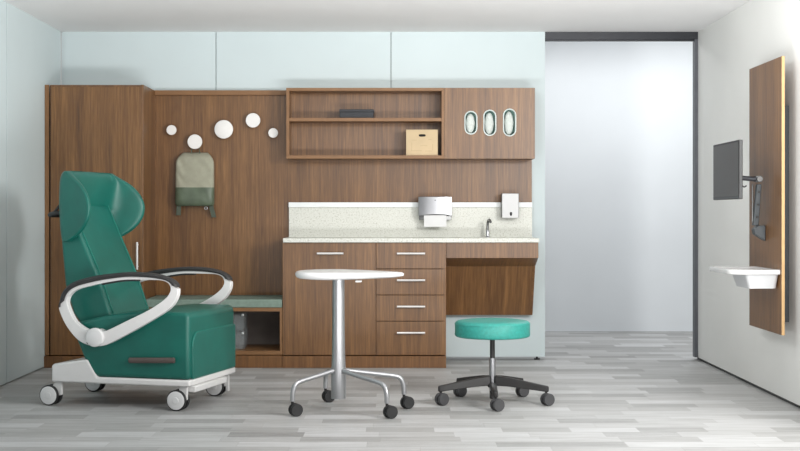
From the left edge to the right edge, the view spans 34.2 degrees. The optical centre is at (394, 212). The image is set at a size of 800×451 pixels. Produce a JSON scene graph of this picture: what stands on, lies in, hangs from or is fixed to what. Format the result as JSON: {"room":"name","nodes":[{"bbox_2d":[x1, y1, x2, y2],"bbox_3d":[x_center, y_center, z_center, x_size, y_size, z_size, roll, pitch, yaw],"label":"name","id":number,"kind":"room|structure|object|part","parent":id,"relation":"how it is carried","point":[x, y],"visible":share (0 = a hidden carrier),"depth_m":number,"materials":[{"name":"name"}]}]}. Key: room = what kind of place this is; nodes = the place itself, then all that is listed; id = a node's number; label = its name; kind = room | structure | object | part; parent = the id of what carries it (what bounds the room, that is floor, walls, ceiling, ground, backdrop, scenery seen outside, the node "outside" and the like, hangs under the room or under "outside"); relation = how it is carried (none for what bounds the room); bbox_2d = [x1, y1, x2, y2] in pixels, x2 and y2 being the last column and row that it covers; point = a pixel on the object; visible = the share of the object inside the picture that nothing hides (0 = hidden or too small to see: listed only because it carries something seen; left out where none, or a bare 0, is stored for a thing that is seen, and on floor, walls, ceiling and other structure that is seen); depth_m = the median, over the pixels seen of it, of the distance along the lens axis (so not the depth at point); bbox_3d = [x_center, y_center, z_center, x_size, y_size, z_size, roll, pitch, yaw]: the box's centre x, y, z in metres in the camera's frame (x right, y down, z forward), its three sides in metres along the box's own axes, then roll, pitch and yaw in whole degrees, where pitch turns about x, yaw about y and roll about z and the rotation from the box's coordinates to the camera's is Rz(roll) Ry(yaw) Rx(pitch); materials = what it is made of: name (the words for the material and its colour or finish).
{"room":"hospital room","nodes":[
{"label":"hospital room","id":0,"kind":"room"},
{"bbox_2d":[0,0,60,385],"bbox_3d":[-2.524,-0.127,7.973,0.090,2.440,3.545,0,0,0],"label":"wall","id":1,"kind":"structure","parent":0,"point":[30,48],"depth_m":8.63,"materials":[{"name":"white paint"}]},
{"bbox_2d":[62,32,544,356],"bbox_3d":[-0.682,-0.140,9.705,3.594,2.415,0.080,0,0,0],"label":"wall","id":2,"kind":"structure","parent":0,"point":[154,60],"depth_m":9.66,"materials":[{"name":"white paint"}]},
{"bbox_2d":[155,90,531,294],"bbox_3d":[-0.382,-0.149,9.635,2.792,1.515,0.060,0,0,0],"label":"backing","id":3,"kind":"object","parent":2,"relation":"attached to","point":[255,183],"visible":0.57,"depth_m":9.63,"materials":[{"name":"brown wood"}]},
{"bbox_2d":[166,125,176,134],"bbox_3d":[-1.648,-0.611,9.604,0.074,0.074,0.059,0,0,0],"label":"coat hook","id":4,"kind":"object","parent":3,"relation":"attached to","point":[171,130],"visible":1,"depth_m":9.58,"materials":[{"name":"white plastic"}]},
{"bbox_2d":[187,134,201,148],"bbox_3d":[-1.475,-0.525,9.604,0.108,0.108,0.059,0,0,0],"label":"coat hook","id":5,"kind":"object","parent":3,"relation":"attached to","point":[194,141],"visible":1,"depth_m":9.58,"materials":[{"name":"white plastic"}]},
{"bbox_2d":[175,148,215,216],"bbox_3d":[-1.468,-0.257,9.580,0.300,0.580,0.102,0,0,0],"label":"backpack","id":6,"kind":"object","parent":5,"relation":"hanging from","point":[194,181],"visible":1,"depth_m":9.55,"materials":[{"name":"fabric"}]},
{"bbox_3d":[-1.475,-0.120,9.580,0.286,0.136,0.102,0,0,0],"label":"panel","id":7,"kind":"part","parent":6,"relation":"part of","materials":[{"name":"green fabric"}]},
{"bbox_3d":[-1.284,-0.889,9.620,0.986,0.035,0.030,0,0,0],"label":"rail","id":8,"kind":"part","parent":3,"relation":"part of","materials":[{"name":"brown wood"}]},
{"bbox_2d":[214,120,232,138],"bbox_3d":[-1.262,-0.617,9.604,0.137,0.137,0.059,0,0,0],"label":"coat hook","id":9,"kind":"object","parent":3,"relation":"attached to","point":[223,129],"visible":1,"depth_m":9.58,"materials":[{"name":"white plastic"}]},
{"bbox_2d":[246,113,259,127],"bbox_3d":[-1.047,-0.683,9.604,0.108,0.108,0.059,0,0,0],"label":"coat hook","id":10,"kind":"object","parent":3,"relation":"attached to","point":[252,120],"visible":1,"depth_m":9.58,"materials":[{"name":"white plastic"}]},
{"bbox_2d":[268,128,277,137],"bbox_3d":[-0.898,-0.590,9.604,0.072,0.072,0.059,0,0,0],"label":"coat hook","id":11,"kind":"object","parent":3,"relation":"attached to","point":[272,132],"visible":1,"depth_m":9.58,"materials":[{"name":"white plastic"}]},
{"bbox_2d":[286,88,443,159],"bbox_3d":[-0.216,-0.651,9.527,1.146,0.513,0.215,0,0,0],"label":"open shelf","id":12,"kind":"object","parent":3,"relation":"attached to","point":[315,129],"visible":1,"depth_m":9.63,"materials":[{"name":"brown wood"}]},
{"bbox_2d":[339,109,373,117],"bbox_3d":[-0.279,-0.722,9.526,0.250,0.065,0.152,0,0,0],"label":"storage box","id":13,"kind":"object","parent":12,"relation":"on","point":[344,113],"visible":0.89,"depth_m":9.45,"materials":[{"name":"grey plastic"}]},
{"bbox_3d":[-0.279,-0.745,9.526,0.250,0.020,0.152,0,0,0],"label":"lid","id":14,"kind":"part","parent":13,"relation":"part of","materials":[{"name":"grey plastic"}]},
{"bbox_2d":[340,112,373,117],"bbox_3d":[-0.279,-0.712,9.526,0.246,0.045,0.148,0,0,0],"label":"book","id":15,"kind":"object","parent":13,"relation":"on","point":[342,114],"depth_m":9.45,"materials":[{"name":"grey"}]},
{"bbox_3d":[-0.215,-0.677,9.529,1.104,0.025,0.212,0,0,0],"label":"shelf","id":16,"kind":"part","parent":12,"relation":"part of","materials":[{"name":"brown wood"}]},
{"bbox_2d":[406,130,437,154],"bbox_3d":[0.196,-0.512,9.534,0.232,0.188,0.173,0,0,0],"label":"cardboard box","id":17,"kind":"object","parent":12,"relation":"on","point":[418,142],"visible":0.96,"depth_m":9.45,"materials":[{"name":"beige cardboard"}]},
{"bbox_2d":[443,88,534,159],"bbox_3d":[0.686,-0.651,9.525,0.656,0.513,0.220,0,0,0],"label":"upper cabinet","id":18,"kind":"object","parent":3,"relation":"attached to","point":[459,144],"visible":1,"depth_m":9.42,"materials":[{"name":"brown wood"}]},
{"bbox_2d":[466,112,475,132],"bbox_3d":[0.550,-0.626,9.461,0.124,0.238,0.078,0,0,0],"label":"pack","id":19,"kind":"object","parent":18,"relation":"in","point":[470,117],"visible":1,"depth_m":9.44},
{"bbox_2d":[485,111,494,134],"bbox_3d":[0.687,-0.630,9.461,0.124,0.247,0.078,0,0,0],"label":"pack","id":20,"kind":"object","parent":18,"relation":"in","point":[489,116],"visible":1,"depth_m":9.44},
{"bbox_2d":[504,110,514,134],"bbox_3d":[0.830,-0.634,9.461,0.124,0.255,0.078,0,0,0],"label":"pack","id":21,"kind":"object","parent":18,"relation":"in","point":[509,116],"visible":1,"depth_m":9.44},
{"bbox_2d":[289,202,531,236],"bbox_3d":[0.114,0.050,9.615,1.800,0.257,0.040,0,0,0],"label":"backsplash","id":22,"kind":"structure","parent":2,"relation":"attached to","point":[306,219],"depth_m":9.61,"materials":[{"name":"beige stone"}]},
{"bbox_2d":[418,197,451,219],"bbox_3d":[0.294,-0.034,9.543,0.245,0.171,0.104,0,0,0],"label":"dispenser","id":23,"kind":"object","parent":22,"relation":"attached to","point":[426,205],"visible":1,"depth_m":9.50,"materials":[{"name":"silver metal"}]},
{"bbox_2d":[424,215,445,226],"bbox_3d":[0.294,0.059,9.501,0.164,0.084,0.004,0,0,0],"label":"paper towel","id":24,"kind":"object","parent":23,"relation":"hanging from","point":[429,220],"visible":1,"depth_m":9.50,"materials":[{"name":"white paper"}]},
{"bbox_2d":[501,193,518,217],"bbox_3d":[0.844,-0.053,9.542,0.127,0.180,0.107,0,0,0],"label":"soap dispenser","id":25,"kind":"object","parent":22,"relation":"attached to","point":[509,201],"visible":1,"depth_m":9.49,"materials":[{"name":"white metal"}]},
{"bbox_2d":[446,242,537,314],"bbox_3d":[0.688,0.480,9.428,0.652,0.544,0.475,0,0,0],"label":"apron","id":26,"kind":"object","parent":2,"relation":"attached to","point":[483,278],"visible":0.94,"depth_m":9.45,"materials":[{"name":"brown wood"}]},
{"bbox_2d":[545,32,697,41],"bbox_3d":[1.684,-1.314,9.700,1.138,0.066,0.070,0,0,0],"label":"trim","id":27,"kind":"structure","parent":2,"relation":"attached to","point":[549,36],"depth_m":9.66,"materials":[{"name":"grey metal"}]},
{"bbox_2d":[4,0,749,32],"bbox_3d":[-0.108,-1.397,8.072,4.922,0.100,3.345,0,0,0],"label":"ceiling","id":28,"kind":"structure","parent":0,"point":[63,15],"depth_m":8.87,"materials":[{"name":"paint"}]},
{"bbox_2d":[0,332,799,450],"bbox_3d":[0.500,1.143,5.470,9.400,0.100,12.940,0,0,0],"label":"floor","id":29,"kind":"structure","parent":0,"point":[611,391],"depth_m":7.12,"materials":[{"name":"grey wood"}]},
{"bbox_2d":[44,85,155,367],"bbox_3d":[-2.127,0.092,9.408,0.699,2.001,0.516,0,0,0],"label":"wardrobe","id":30,"kind":"object","parent":29,"relation":"on","point":[94,128],"visible":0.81,"depth_m":9.19,"materials":[{"name":"brown wood"}]},
{"bbox_3d":[-1.817,0.301,9.170,0.014,0.193,0.040,0,0,0],"label":"handle","id":31,"kind":"part","parent":30,"relation":"part of","materials":[{"name":"silver metal"}]},
{"bbox_2d":[40,171,234,410],"bbox_3d":[-1.497,0.425,7.589,0.981,1.336,0.833,0,0,16],"label":"recliner","id":32,"kind":"object","parent":29,"relation":"on","point":[189,347],"visible":1,"depth_m":7.36,"materials":[{"name":"teal leather"}]},
{"bbox_3d":[-1.906,-0.019,7.702,0.132,0.092,0.407,0,0,15],"label":"push handle","id":33,"kind":"part","parent":32,"relation":"part of","materials":[{"name":"black plastic"}]},
{"bbox_3d":[-1.695,0.293,7.644,0.330,0.696,0.500,0,0,15],"label":"backrest","id":34,"kind":"part","parent":32,"relation":"part of","materials":[{"name":"green leather"}]},
{"bbox_3d":[-1.531,0.546,7.212,0.725,0.390,0.040,0,0,16],"label":"armrest","id":35,"kind":"part","parent":32,"relation":"part of","materials":[{"name":"white plastic"}]},
{"bbox_3d":[-1.520,0.383,7.209,0.227,0.037,0.027,0,0,16],"label":"release lever","id":36,"kind":"part","parent":32,"relation":"part of","materials":[{"name":"white plastic"}]},
{"bbox_3d":[-1.450,0.891,7.576,0.850,0.134,0.664,0,0,15],"label":"frame","id":37,"kind":"part","parent":32,"relation":"part of","materials":[{"name":"white plastic"}]},
{"bbox_3d":[-1.343,0.815,7.192,0.279,0.038,0.037,0,0,15],"label":"footrest lever","id":38,"kind":"part","parent":32,"relation":"part of","materials":[{"name":"grey plastic"}]},
{"bbox_3d":[-1.394,0.733,7.560,0.722,0.376,0.650,0,0,15],"label":"seat","id":39,"kind":"part","parent":32,"relation":"part of","materials":[{"name":"green leather"}]},
{"bbox_3d":[-1.321,0.383,7.926,0.227,0.037,0.027,0,0,16],"label":"release lever","id":40,"kind":"part","parent":32,"relation":"part of","materials":[{"name":"white plastic"}]},
{"bbox_3d":[-1.332,0.546,7.929,0.725,0.390,0.040,0,0,15],"label":"armrest","id":41,"kind":"part","parent":32,"relation":"part of","materials":[{"name":"white plastic"}]},
{"bbox_3d":[-1.047,0.791,7.480,0.027,0.252,0.606,0,0,16],"label":"footrest panel","id":42,"kind":"part","parent":32,"relation":"part of","materials":[{"name":"teal leather"}]},
{"bbox_2d":[146,295,282,367],"bbox_3d":[-1.287,0.852,9.419,0.982,0.482,0.491,0,0,0],"label":"bench","id":43,"kind":"object","parent":29,"relation":"on","point":[260,345],"visible":0.27,"depth_m":9.40,"materials":[{"name":"brown wood"}]},
{"bbox_2d":[146,295,282,307],"bbox_3d":[-1.286,0.640,9.424,0.974,0.058,0.475,0,0,0],"label":"cushion","id":44,"kind":"object","parent":43,"relation":"on","point":[235,301],"depth_m":9.19,"materials":[{"name":"green fabric"}]},
{"bbox_3d":[-1.287,0.836,9.430,0.982,0.334,0.471,0,0,0],"label":"frame","id":45,"kind":"part","parent":43,"relation":"part of","materials":[{"name":"brown wood"}]},
{"bbox_2d":[288,269,413,418],"bbox_3d":[-0.239,0.708,7.198,0.641,0.771,0.624,0,0,15],"label":"table","id":46,"kind":"object","parent":29,"relation":"on","point":[338,371],"visible":1,"depth_m":7.17,"materials":[{"name":"silver metal"}]},
{"bbox_3d":[-0.451,0.937,7.089,0.287,0.157,0.026,0,0,-39],"label":"leg","id":47,"kind":"part","parent":46,"relation":"part of","materials":[{"name":"silver metal"}]},
{"bbox_3d":[-0.364,0.937,7.388,0.026,0.157,0.321,0,0,-15],"label":"leg","id":48,"kind":"part","parent":46,"relation":"part of","materials":[{"name":"silver metal"}]},
{"bbox_3d":[-0.161,0.937,7.050,0.359,0.157,0.026,0,0,45],"label":"leg","id":49,"kind":"part","parent":46,"relation":"part of","materials":[{"name":"silver metal"}]},
{"bbox_3d":[-0.108,0.937,7.245,0.351,0.157,0.026,0,0,-12],"label":"leg","id":50,"kind":"part","parent":46,"relation":"part of","materials":[{"name":"silver metal"}]},
{"bbox_2d":[282,242,445,367],"bbox_3d":[-0.217,0.650,9.408,1.156,0.885,0.514,0,0,0],"label":"base cabinet","id":51,"kind":"object","parent":29,"relation":"on","point":[398,322],"visible":0.98,"depth_m":9.19,"materials":[{"name":"brown wood"}]},
{"bbox_3d":[-0.465,0.608,9.200,0.658,0.793,0.020,0,0,0],"label":"door","id":52,"kind":"part","parent":51,"relation":"part of","materials":[{"name":"brown wood"}]},
{"bbox_3d":[-0.457,0.285,9.170,0.187,0.014,0.040,0,0,0],"label":"handle","id":53,"kind":"part","parent":51,"relation":"part of","materials":[{"name":"silver metal"}]},
{"bbox_2d":[283,237,538,241],"bbox_3d":[0.114,0.240,9.418,1.808,0.125,0.495,0,0,0],"label":"countertop","id":54,"kind":"structure","parent":51,"relation":"on","point":[288,239],"depth_m":9.17,"materials":[{"name":"beige stone"}]},
{"bbox_2d":[485,219,491,236],"bbox_3d":[0.679,0.109,9.473,0.042,0.138,0.134,0,0,0],"label":"faucet","id":55,"kind":"object","parent":54,"relation":"on","point":[488,220],"visible":1,"depth_m":9.51,"materials":[{"name":"silver metal"}]},
{"bbox_3d":[0.685,0.082,9.468,0.021,0.083,0.126,0,0,-7],"label":"spout","id":56,"kind":"part","parent":55,"relation":"part of","materials":[{"name":"grey metal"}]},
{"bbox_3d":[0.113,0.885,9.200,0.492,0.237,0.020,0,0,0],"label":"drawer","id":57,"kind":"part","parent":51,"relation":"part of","materials":[{"name":"brown wood"}]},
{"bbox_3d":[0.113,0.845,9.170,0.198,0.014,0.040,0,0,0],"label":"handle","id":58,"kind":"part","parent":51,"relation":"part of","materials":[{"name":"silver metal"}]},
{"bbox_3d":[0.113,0.672,9.200,0.492,0.181,0.020,0,0,0],"label":"drawer","id":59,"kind":"part","parent":51,"relation":"part of","materials":[{"name":"brown wood"}]},
{"bbox_3d":[0.113,0.660,9.170,0.198,0.014,0.040,0,0,0],"label":"handle","id":60,"kind":"part","parent":51,"relation":"part of","materials":[{"name":"silver metal"}]},
{"bbox_3d":[0.113,0.487,9.200,0.492,0.180,0.020,0,0,0],"label":"drawer","id":61,"kind":"part","parent":51,"relation":"part of","materials":[{"name":"brown wood"}]},
{"bbox_3d":[0.113,0.474,9.170,0.198,0.014,0.040,0,0,0],"label":"handle","id":62,"kind":"part","parent":51,"relation":"part of","materials":[{"name":"silver metal"}]},
{"bbox_3d":[0.113,0.302,9.200,0.492,0.182,0.020,0,0,0],"label":"drawer","id":63,"kind":"part","parent":51,"relation":"part of","materials":[{"name":"brown wood"}]},
{"bbox_3d":[0.113,0.286,9.170,0.198,0.014,0.040,0,0,0],"label":"handle","id":64,"kind":"part","parent":51,"relation":"part of","materials":[{"name":"silver metal"}]},
{"bbox_2d":[435,318,554,411],"bbox_3d":[0.566,0.854,7.460,0.681,0.478,0.644,0,0,0],"label":"stool","id":65,"kind":"object","parent":29,"relation":"on","point":[492,329],"visible":1,"depth_m":7.39,"materials":[{"name":"teal leather"}]},
{"bbox_3d":[0.395,0.978,7.449,0.311,0.080,0.047,0,0,-17],"label":"leg","id":66,"kind":"part","parent":65,"relation":"part of","materials":[{"name":"black plastic"}]},
{"bbox_3d":[0.462,0.978,7.643,0.047,0.080,0.311,0,0,-35],"label":"leg","id":67,"kind":"part","parent":65,"relation":"part of","materials":[{"name":"black plastic"}]},
{"bbox_3d":[0.562,0.664,7.500,0.433,0.098,0.433,0,0,0],"label":"seat","id":68,"kind":"part","parent":65,"relation":"part of","materials":[{"name":"teal leather"}]},
{"bbox_3d":[0.562,0.775,7.500,0.029,0.125,0.029,0,0,0],"label":"lift rod","id":69,"kind":"part","parent":65,"relation":"part of","materials":[{"name":"black plastic"}]},
{"bbox_3d":[0.562,0.998,7.326,0.045,0.041,0.312,0,0,0],"label":"leg","id":70,"kind":"part","parent":65,"relation":"part of","materials":[{"name":"black plastic"}]},
{"bbox_3d":[0.667,0.978,7.639,0.047,0.080,0.311,0,0,37],"label":"leg","id":71,"kind":"part","parent":65,"relation":"part of","materials":[{"name":"black plastic"}]},
{"bbox_3d":[0.727,0.978,7.443,0.311,0.080,0.047,0,0,19],"label":"leg","id":72,"kind":"part","parent":65,"relation":"part of","materials":[{"name":"black plastic"}]},
{"bbox_2d":[545,42,692,330],"bbox_3d":[1.350,-0.327,11.990,7.700,2.840,0.100,0,0,0],"label":"wall","id":73,"kind":"structure","parent":0,"point":[619,115],"depth_m":11.94,"materials":[{"name":"white paint"}]},
{"bbox_2d":[545,331,692,331],"bbox_3d":[1.350,1.089,11.934,7.700,0.008,0.012,0,0,0],"label":"baseboard","id":74,"kind":"structure","parent":73,"relation":"attached to","point":[545,331],"depth_m":11.93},
{"bbox_2d":[698,0,799,405],"bbox_3d":[2.303,-0.137,7.872,0.100,2.420,3.745,0,0,0],"label":"wall","id":75,"kind":"structure","parent":0,"point":[757,32],"depth_m":8.55,"materials":[{"name":"white paint"}]},
{"bbox_2d":[693,39,697,356],"bbox_3d":[2.241,-0.110,9.700,0.024,2.365,0.070,0,0,0],"label":"trim","id":76,"kind":"structure","parent":75,"relation":"attached to","point":[695,42],"depth_m":9.66,"materials":[{"name":"grey metal"}]},
{"bbox_2d":[697,357,799,407],"bbox_3d":[2.304,1.083,7.870,0.078,0.020,3.740,0,0,0],"label":"baseboard","id":77,"kind":"structure","parent":75,"relation":"attached to","point":[721,369],"depth_m":8.26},
{"bbox_2d":[749,56,788,334],"bbox_3d":[2.203,-0.097,7.569,0.100,1.555,0.662,0,0,0],"label":"panel","id":78,"kind":"object","parent":75,"relation":"attached to","point":[768,111],"visible":0.99,"depth_m":7.47,"materials":[{"name":"brown wood"}]},
{"bbox_2d":[709,266,779,288],"bbox_3d":[2.012,0.371,7.503,0.282,0.107,0.485,0,0,0],"label":"tray","id":79,"kind":"object","parent":78,"relation":"attached to","point":[750,277],"visible":1,"depth_m":7.29,"materials":[{"name":"white plastic"}]},
{"bbox_2d":[733,275,777,288],"bbox_3d":[2.056,0.385,7.437,0.186,0.080,0.323,0,0,0],"label":"tub","id":80,"kind":"object","parent":79,"relation":"in","point":[745,281],"depth_m":7.29,"materials":[{"name":"white plastic"}]},
{"bbox_2d":[743,176,765,240],"bbox_3d":[2.052,-0.048,7.529,0.203,0.418,0.167,0,0,0],"label":"monitor arm","id":81,"kind":"object","parent":78,"relation":"attached to","point":[759,231],"visible":0.74,"depth_m":7.53,"materials":[{"name":"grey plastic"}]},
{"bbox_2d":[713,140,742,199],"bbox_3d":[1.927,-0.242,7.492,0.046,0.330,0.585,0,0,0],"label":"monitor","id":82,"kind":"object","parent":81,"relation":"attached to","point":[728,156],"visible":1,"depth_m":7.42,"materials":[{"name":"grey plastic"}]},
{"bbox_3d":[2.022,-0.200,7.495,0.115,0.039,0.033,0,0,0],"label":"arm","id":83,"kind":"part","parent":81,"relation":"part of","materials":[{"name":"grey metal"}]},
{"bbox_3d":[2.098,-0.046,7.537,0.034,0.239,0.101,0,0,0],"label":"arm","id":84,"kind":"part","parent":81,"relation":"part of"}
]}

